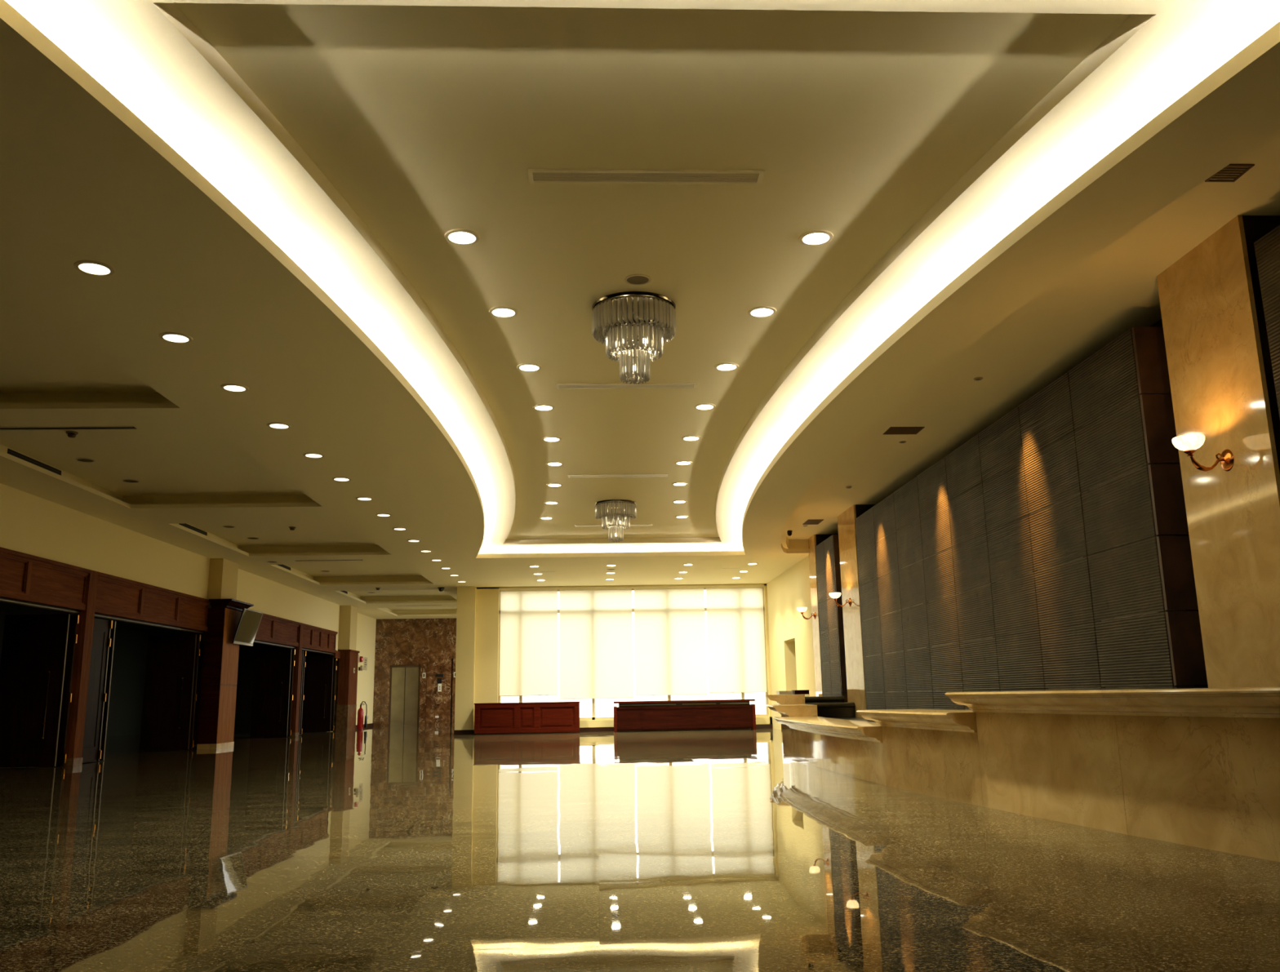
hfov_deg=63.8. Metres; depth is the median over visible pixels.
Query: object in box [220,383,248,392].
recessed light
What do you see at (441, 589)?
security camera
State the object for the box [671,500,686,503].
recessed light
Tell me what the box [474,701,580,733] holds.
reception counter
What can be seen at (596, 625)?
roller blind
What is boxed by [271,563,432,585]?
ceiling
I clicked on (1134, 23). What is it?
ceiling
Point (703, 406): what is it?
recessed light
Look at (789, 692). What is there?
box
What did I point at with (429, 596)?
ceiling
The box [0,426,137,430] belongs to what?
ceiling vent
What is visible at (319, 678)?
door
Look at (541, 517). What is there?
recessed light
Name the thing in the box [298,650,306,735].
door
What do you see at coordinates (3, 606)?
ceiling
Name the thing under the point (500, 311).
recessed light
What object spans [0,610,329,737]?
wall
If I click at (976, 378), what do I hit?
recessed light
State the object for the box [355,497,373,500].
recessed light
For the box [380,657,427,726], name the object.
elevator
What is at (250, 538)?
ceiling fitting
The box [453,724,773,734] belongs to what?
baseboard
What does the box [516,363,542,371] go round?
recessed light
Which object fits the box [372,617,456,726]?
wall
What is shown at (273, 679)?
door
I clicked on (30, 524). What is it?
wall
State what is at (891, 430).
ceiling vent
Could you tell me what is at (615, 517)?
chandelier
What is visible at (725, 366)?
recessed light
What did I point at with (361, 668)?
lamp
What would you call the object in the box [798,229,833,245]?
recessed light
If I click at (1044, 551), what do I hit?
stone panel
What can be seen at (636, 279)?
grille
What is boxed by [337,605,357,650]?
pillar
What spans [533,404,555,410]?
recessed light
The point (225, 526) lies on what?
ceiling fitting
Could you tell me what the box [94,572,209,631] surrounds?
fascia
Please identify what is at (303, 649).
door track
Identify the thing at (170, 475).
ceiling
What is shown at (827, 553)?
stone panel
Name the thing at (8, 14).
cove lip
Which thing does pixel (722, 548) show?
cove light
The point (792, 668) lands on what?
wall
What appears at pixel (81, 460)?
grille
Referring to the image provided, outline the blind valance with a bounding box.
[498,585,764,590]
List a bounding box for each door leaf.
[81,617,109,763]
[297,651,302,732]
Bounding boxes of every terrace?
[804,701,844,703]
[813,707,854,717]
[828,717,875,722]
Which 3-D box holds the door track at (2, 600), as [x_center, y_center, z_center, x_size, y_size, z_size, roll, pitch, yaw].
[-7.834,1.093,11.166,0.088,0.049,6.930,0,-12,-2]
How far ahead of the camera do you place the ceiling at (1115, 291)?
9.17 m
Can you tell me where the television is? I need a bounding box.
[231,608,262,646]
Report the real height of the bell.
0.220 m
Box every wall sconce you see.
[796,607,815,619]
[828,592,851,607]
[1171,434,1233,471]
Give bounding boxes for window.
[497,586,768,719]
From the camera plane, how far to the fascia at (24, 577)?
13.45 m
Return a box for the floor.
[0,724,1279,971]
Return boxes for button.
[437,684,441,691]
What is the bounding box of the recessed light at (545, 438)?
[542,436,561,441]
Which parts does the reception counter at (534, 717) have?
raised panel, raised panel, raised panel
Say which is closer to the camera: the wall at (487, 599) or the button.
the wall at (487, 599)
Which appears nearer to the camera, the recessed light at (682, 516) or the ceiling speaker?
the ceiling speaker
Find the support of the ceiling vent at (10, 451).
in the ceiling at (170, 475)
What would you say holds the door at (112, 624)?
hanging from the door track at (96, 615)
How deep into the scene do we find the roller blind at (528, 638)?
25.06 m
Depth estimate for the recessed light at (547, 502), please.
16.05 m
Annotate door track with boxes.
[0,597,79,614]
[94,613,204,634]
[253,640,295,648]
[302,648,333,655]
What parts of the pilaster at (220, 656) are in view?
cornice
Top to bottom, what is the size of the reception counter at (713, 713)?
0.700 m
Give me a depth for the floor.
4.82 m
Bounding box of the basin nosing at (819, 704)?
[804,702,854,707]
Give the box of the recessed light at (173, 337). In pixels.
[159,332,192,343]
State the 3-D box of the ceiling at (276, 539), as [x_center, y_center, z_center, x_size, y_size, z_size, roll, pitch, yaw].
[-5.926,0.825,17.508,3.090,0.220,4.120,0,-12,-2]
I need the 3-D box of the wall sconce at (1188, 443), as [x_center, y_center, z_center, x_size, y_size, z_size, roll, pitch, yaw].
[3.717,-0.210,6.808,0.342,0.233,0.196,0,-12,-2]
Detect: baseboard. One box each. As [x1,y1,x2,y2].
[355,723,373,728]
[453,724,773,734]
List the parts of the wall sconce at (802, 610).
lamp shade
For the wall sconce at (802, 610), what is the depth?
19.68 m
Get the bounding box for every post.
[60,569,97,766]
[289,622,303,737]
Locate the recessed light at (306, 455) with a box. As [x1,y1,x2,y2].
[302,453,324,457]
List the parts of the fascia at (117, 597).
panel moulding, rail, cornice, panel moulding, panel moulding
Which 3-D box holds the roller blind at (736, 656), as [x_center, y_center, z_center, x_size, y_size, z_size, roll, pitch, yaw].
[2.365,3.767,25.281,1.413,2.591,0.056,0,-12,-2]
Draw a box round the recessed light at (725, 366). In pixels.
[714,362,738,371]
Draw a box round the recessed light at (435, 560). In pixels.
[431,559,442,561]
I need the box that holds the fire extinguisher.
[356,701,367,729]
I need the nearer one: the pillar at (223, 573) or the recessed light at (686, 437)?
the recessed light at (686, 437)
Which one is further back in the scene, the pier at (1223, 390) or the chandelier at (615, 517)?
the chandelier at (615, 517)
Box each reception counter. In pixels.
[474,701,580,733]
[613,699,755,732]
[765,687,1279,862]
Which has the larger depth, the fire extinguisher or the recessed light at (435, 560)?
the fire extinguisher
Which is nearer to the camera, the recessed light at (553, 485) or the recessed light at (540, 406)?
the recessed light at (540, 406)
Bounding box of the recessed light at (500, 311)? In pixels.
[488,306,518,317]
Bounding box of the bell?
[358,655,363,662]
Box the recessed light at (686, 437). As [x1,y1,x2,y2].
[681,435,701,440]
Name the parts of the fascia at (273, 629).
panel moulding, rail, cornice, panel moulding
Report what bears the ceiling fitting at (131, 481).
attached to the ceiling at (170, 475)
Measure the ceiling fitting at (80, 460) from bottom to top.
0.009 m
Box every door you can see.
[0,613,79,767]
[97,620,115,760]
[139,634,200,750]
[192,640,204,745]
[249,648,295,737]
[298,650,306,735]
[301,655,337,732]
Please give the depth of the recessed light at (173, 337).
7.70 m
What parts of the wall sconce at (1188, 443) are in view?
lamp shade, arm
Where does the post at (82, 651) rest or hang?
on the floor
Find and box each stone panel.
[815,534,848,702]
[855,327,1208,710]
[1253,225,1279,417]
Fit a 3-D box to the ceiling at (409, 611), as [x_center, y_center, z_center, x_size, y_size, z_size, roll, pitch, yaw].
[-6.525,3.810,32.002,3.090,0.220,3.640,0,-12,-2]
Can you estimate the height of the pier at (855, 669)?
3.800 m
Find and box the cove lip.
[0,0,1279,558]
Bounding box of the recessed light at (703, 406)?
[693,403,715,409]
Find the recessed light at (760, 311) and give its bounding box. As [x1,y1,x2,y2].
[747,306,776,317]
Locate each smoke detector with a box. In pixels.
[66,431,78,437]
[288,526,295,530]
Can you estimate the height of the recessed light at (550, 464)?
0.011 m
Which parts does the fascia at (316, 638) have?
panel moulding, panel moulding, rail, cornice, panel moulding, panel moulding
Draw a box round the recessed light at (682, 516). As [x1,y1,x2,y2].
[675,515,688,518]
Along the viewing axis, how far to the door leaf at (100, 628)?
15.03 m
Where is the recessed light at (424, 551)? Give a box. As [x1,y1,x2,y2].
[419,550,431,552]
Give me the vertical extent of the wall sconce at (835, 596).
0.233 m
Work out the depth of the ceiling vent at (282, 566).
22.18 m
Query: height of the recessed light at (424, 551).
0.011 m
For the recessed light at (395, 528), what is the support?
in the ceiling at (77, 183)
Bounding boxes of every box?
[776,690,792,694]
[792,689,808,694]
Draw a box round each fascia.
[0,546,90,610]
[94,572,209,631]
[254,613,300,647]
[302,623,337,653]
[781,457,835,553]
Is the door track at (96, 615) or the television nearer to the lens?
the door track at (96, 615)
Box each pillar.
[207,558,238,599]
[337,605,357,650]
[454,586,476,730]
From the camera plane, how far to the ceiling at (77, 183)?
7.92 m
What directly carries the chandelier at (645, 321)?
hanging from the ceiling panel at (429, 122)
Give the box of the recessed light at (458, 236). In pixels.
[444,228,479,244]
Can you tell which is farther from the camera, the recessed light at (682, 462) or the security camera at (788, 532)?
the security camera at (788, 532)
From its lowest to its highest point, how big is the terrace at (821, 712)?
0.618 m
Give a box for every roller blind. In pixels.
[499,589,557,696]
[559,588,633,699]
[633,587,706,696]
[706,586,766,693]
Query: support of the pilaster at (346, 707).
on the floor
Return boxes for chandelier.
[591,291,676,384]
[594,499,636,542]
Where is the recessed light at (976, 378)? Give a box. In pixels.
[973,377,982,380]
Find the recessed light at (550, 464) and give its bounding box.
[546,462,563,466]
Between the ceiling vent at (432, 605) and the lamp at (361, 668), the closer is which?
the ceiling vent at (432, 605)
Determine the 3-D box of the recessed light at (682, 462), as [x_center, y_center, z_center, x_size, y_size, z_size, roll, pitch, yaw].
[0.571,-0.301,13.472,0.232,0.011,0.232,0,-12,-2]
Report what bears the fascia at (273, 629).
attached to the wall at (30, 524)
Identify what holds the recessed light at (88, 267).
in the ceiling at (77, 183)
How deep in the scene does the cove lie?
5.68 m
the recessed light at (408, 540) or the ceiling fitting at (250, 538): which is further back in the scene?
the ceiling fitting at (250, 538)
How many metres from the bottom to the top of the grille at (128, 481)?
0.001 m
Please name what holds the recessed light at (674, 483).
attached to the ceiling panel at (429, 122)
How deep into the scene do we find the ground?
51.21 m
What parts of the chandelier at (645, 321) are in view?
crystal rod, crystal rod, crystal rod, crystal rod, crystal rod, crystal rod, crystal rod, crystal rod, crystal rod, crystal rod, crystal rod, crystal rod, crystal rod, crystal rod, crystal rod, crystal rod, crystal rod, crystal rod, crystal rod, crystal rod, crystal rod, crystal rod, crystal rod, crystal rod, crystal rod, ceiling plate, crystal rod, crystal rod, crystal rod, crystal rod, crystal rod, crystal rod, crystal rod, crystal rod, crystal rod, crystal rod, crystal rod, crystal rod, crystal rod, crystal rod, crystal rod, crystal rod, crystal rod, crystal rod, crystal rod, crystal rod, crystal rod, crystal rod, crystal rod, crystal rod, crystal rod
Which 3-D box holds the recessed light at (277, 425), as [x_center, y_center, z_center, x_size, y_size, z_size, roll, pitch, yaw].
[-3.582,-0.597,10.195,0.232,0.011,0.232,0,-12,-2]
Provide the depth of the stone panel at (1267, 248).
6.35 m
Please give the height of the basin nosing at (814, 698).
0.080 m
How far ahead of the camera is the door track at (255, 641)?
23.29 m
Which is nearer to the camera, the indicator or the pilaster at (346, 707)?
the pilaster at (346, 707)
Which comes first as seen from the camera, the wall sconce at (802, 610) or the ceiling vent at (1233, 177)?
the ceiling vent at (1233, 177)
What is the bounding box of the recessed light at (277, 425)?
[266,422,291,429]
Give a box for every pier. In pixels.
[808,533,838,696]
[837,504,875,717]
[1156,215,1279,688]
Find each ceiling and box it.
[0,17,1279,619]
[0,283,179,408]
[0,443,322,508]
[0,602,211,632]
[152,2,1155,544]
[169,522,391,556]
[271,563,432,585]
[335,589,457,604]
[377,607,457,616]
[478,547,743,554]
[786,131,1279,537]
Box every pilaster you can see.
[196,599,253,749]
[335,649,359,731]
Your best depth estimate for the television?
19.84 m
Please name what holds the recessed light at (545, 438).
attached to the ceiling panel at (429, 122)
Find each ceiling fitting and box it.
[75,457,95,462]
[122,479,140,483]
[222,525,235,528]
[246,537,259,539]
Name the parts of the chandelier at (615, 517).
crystal rod, crystal rod, crystal rod, crystal rod, crystal rod, crystal rod, crystal rod, crystal rod, crystal rod, crystal rod, crystal rod, crystal rod, crystal rod, crystal rod, ceiling plate, crystal rod, crystal rod, crystal rod, crystal rod, crystal rod, crystal rod, crystal rod, crystal rod, crystal rod, crystal rod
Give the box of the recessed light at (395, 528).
[392,527,407,530]
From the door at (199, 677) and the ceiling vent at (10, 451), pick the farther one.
the door at (199, 677)
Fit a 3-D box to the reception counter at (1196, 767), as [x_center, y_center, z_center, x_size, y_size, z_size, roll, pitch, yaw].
[2.697,2.696,11.359,1.863,0.795,17.428,0,-12,-2]
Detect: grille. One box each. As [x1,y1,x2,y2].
[76,458,93,462]
[124,480,138,482]
[626,275,648,284]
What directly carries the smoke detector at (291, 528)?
attached to the ceiling at (276, 539)
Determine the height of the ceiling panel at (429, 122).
0.001 m
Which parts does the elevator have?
door panel, frame, door panel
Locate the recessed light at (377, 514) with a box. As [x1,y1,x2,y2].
[375,513,391,516]
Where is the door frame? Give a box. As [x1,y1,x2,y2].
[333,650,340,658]
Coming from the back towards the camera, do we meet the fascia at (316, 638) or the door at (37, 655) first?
the fascia at (316, 638)
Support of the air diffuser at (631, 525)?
attached to the ceiling panel at (429, 122)
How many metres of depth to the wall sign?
32.75 m
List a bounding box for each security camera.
[437,586,444,591]
[786,530,791,536]
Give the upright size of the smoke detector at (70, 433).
0.056 m
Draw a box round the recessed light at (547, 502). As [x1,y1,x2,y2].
[544,501,559,504]
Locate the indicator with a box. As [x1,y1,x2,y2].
[435,674,444,684]
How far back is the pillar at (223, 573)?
19.42 m
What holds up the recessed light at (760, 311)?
attached to the ceiling panel at (429, 122)
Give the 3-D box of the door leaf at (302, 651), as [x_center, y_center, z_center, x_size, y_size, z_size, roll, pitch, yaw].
[-8.406,5.077,25.215,0.052,2.048,0.420,0,-12,-2]
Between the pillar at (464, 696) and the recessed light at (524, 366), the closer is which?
the recessed light at (524, 366)
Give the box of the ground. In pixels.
[579,710,766,717]
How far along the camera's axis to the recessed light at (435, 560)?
20.17 m
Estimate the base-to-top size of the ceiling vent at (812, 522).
0.008 m
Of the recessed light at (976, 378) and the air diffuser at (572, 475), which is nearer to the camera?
the recessed light at (976, 378)
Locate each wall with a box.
[0,483,376,731]
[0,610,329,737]
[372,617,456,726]
[474,583,772,728]
[766,555,815,729]
[1149,319,1208,686]
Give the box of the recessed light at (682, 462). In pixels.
[675,460,692,465]
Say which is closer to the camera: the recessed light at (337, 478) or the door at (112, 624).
the recessed light at (337, 478)
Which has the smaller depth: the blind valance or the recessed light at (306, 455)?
the recessed light at (306, 455)
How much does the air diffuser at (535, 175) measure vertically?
0.012 m
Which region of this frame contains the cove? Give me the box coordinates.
[4,0,1279,551]
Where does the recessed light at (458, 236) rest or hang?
attached to the ceiling panel at (429, 122)
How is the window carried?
attached to the wall at (487, 599)
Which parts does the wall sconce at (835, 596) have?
lamp shade, arm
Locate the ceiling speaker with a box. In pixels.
[624,274,651,285]
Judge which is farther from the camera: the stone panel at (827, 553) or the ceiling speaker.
the stone panel at (827, 553)
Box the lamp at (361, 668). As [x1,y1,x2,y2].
[358,665,364,671]
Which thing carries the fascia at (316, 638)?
attached to the wall at (30, 524)
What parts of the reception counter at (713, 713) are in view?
panel, panel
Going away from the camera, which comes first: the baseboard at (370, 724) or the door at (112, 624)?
the door at (112, 624)
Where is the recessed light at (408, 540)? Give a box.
[407,539,420,542]
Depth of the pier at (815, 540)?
19.70 m
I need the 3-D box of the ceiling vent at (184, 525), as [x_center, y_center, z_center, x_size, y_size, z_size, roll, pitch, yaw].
[-7.450,0.726,17.148,0.012,0.090,1.200,0,-12,-2]
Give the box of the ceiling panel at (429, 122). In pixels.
[174,3,1132,539]
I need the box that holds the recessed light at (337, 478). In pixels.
[332,476,351,481]
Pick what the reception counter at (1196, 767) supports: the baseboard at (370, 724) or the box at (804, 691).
the box at (804, 691)
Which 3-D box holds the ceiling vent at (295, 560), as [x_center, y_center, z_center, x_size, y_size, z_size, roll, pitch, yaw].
[-6.041,1.445,19.951,1.280,0.008,0.100,0,-12,-2]
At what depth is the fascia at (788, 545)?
20.10 m
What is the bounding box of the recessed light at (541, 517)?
[539,516,553,519]
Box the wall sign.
[363,657,367,670]
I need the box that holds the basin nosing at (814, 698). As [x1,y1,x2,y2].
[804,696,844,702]
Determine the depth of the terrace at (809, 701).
17.36 m
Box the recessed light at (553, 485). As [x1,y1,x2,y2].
[546,483,562,487]
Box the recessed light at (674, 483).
[671,482,688,485]
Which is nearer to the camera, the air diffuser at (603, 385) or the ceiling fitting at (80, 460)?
the air diffuser at (603, 385)
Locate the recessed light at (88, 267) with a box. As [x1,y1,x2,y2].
[73,260,115,275]
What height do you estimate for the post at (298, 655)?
2.710 m
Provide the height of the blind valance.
0.050 m
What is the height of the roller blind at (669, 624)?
2.624 m
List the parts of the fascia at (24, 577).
panel moulding, rail, cornice, panel moulding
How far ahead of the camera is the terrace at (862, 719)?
15.58 m
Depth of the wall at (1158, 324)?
8.36 m
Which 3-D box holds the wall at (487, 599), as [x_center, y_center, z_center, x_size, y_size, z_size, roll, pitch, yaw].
[-0.232,4.192,25.158,7.570,3.510,0.250,0,-12,-2]
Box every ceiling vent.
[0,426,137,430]
[7,448,62,475]
[178,523,207,536]
[277,564,290,570]
[294,560,362,561]
[396,604,441,606]
[802,519,823,524]
[883,426,924,434]
[1204,164,1254,182]
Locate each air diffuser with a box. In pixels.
[527,168,764,183]
[555,382,697,388]
[568,474,668,477]
[574,524,652,526]
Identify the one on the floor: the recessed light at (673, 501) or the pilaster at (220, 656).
the pilaster at (220, 656)

